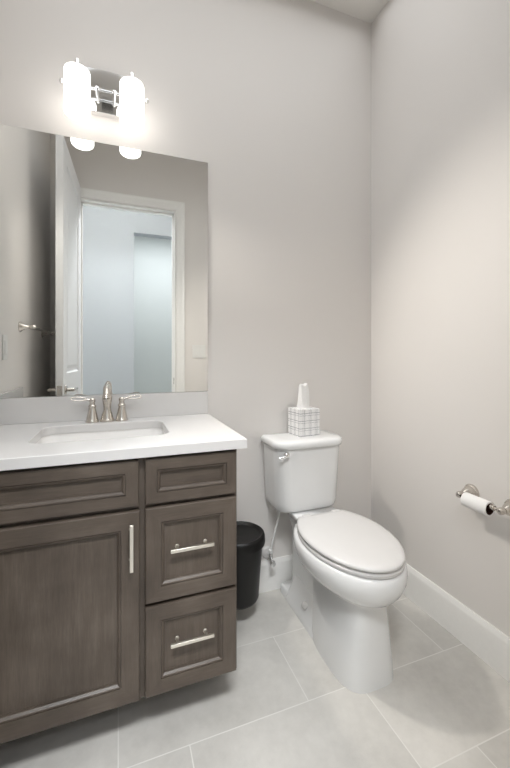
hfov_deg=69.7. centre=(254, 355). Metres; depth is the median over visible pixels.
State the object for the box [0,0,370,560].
wall
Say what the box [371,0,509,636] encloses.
wall
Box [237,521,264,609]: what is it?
waste bin
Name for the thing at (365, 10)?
ceiling
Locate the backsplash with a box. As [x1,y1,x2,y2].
[0,391,207,424]
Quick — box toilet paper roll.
[460,492,494,516]
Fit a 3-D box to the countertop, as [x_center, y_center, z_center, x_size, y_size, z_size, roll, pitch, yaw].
[-0.545,0.235,1.316,0.893,0.134,0.576,0,0,-20]
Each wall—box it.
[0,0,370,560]
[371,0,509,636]
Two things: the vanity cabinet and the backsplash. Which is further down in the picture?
the vanity cabinet
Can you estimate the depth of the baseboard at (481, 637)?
1.51 m
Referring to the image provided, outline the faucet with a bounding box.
[71,383,141,422]
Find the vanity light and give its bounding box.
[59,58,148,132]
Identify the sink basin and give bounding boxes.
[36,428,164,443]
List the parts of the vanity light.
lamp shade, arm rod, plate, lamp shade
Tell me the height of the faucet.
0.160 m
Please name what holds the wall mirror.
attached to the wall at (274, 96)
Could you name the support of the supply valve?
attached to the wall at (274, 96)
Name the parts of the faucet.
lever, handle, spout, handle, lever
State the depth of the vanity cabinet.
1.08 m
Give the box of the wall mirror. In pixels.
[0,124,207,397]
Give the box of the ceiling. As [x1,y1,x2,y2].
[311,0,388,22]
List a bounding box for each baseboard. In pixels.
[259,554,291,592]
[403,563,509,682]
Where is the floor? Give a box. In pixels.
[0,588,509,767]
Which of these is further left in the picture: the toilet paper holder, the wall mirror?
the wall mirror
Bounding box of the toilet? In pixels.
[261,430,407,693]
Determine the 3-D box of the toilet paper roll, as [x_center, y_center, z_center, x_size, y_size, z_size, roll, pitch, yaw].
[0.841,0.559,1.384,0.054,0.054,0.101,0,0,-20]
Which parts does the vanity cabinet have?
drawer, door, handle, drawer, drawer, drawer, handle, handle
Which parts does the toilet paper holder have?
post, post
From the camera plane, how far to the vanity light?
1.47 m
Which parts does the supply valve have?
wall plate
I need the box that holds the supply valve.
[262,510,280,566]
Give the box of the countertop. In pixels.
[0,391,246,470]
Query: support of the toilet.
on the floor
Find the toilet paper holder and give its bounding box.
[456,484,509,515]
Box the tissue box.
[288,383,319,436]
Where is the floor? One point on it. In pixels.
(282, 705)
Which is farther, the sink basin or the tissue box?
the tissue box
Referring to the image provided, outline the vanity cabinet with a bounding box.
[0,449,236,743]
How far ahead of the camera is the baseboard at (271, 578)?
1.85 m
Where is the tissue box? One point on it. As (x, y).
(303, 419)
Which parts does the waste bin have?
bin lid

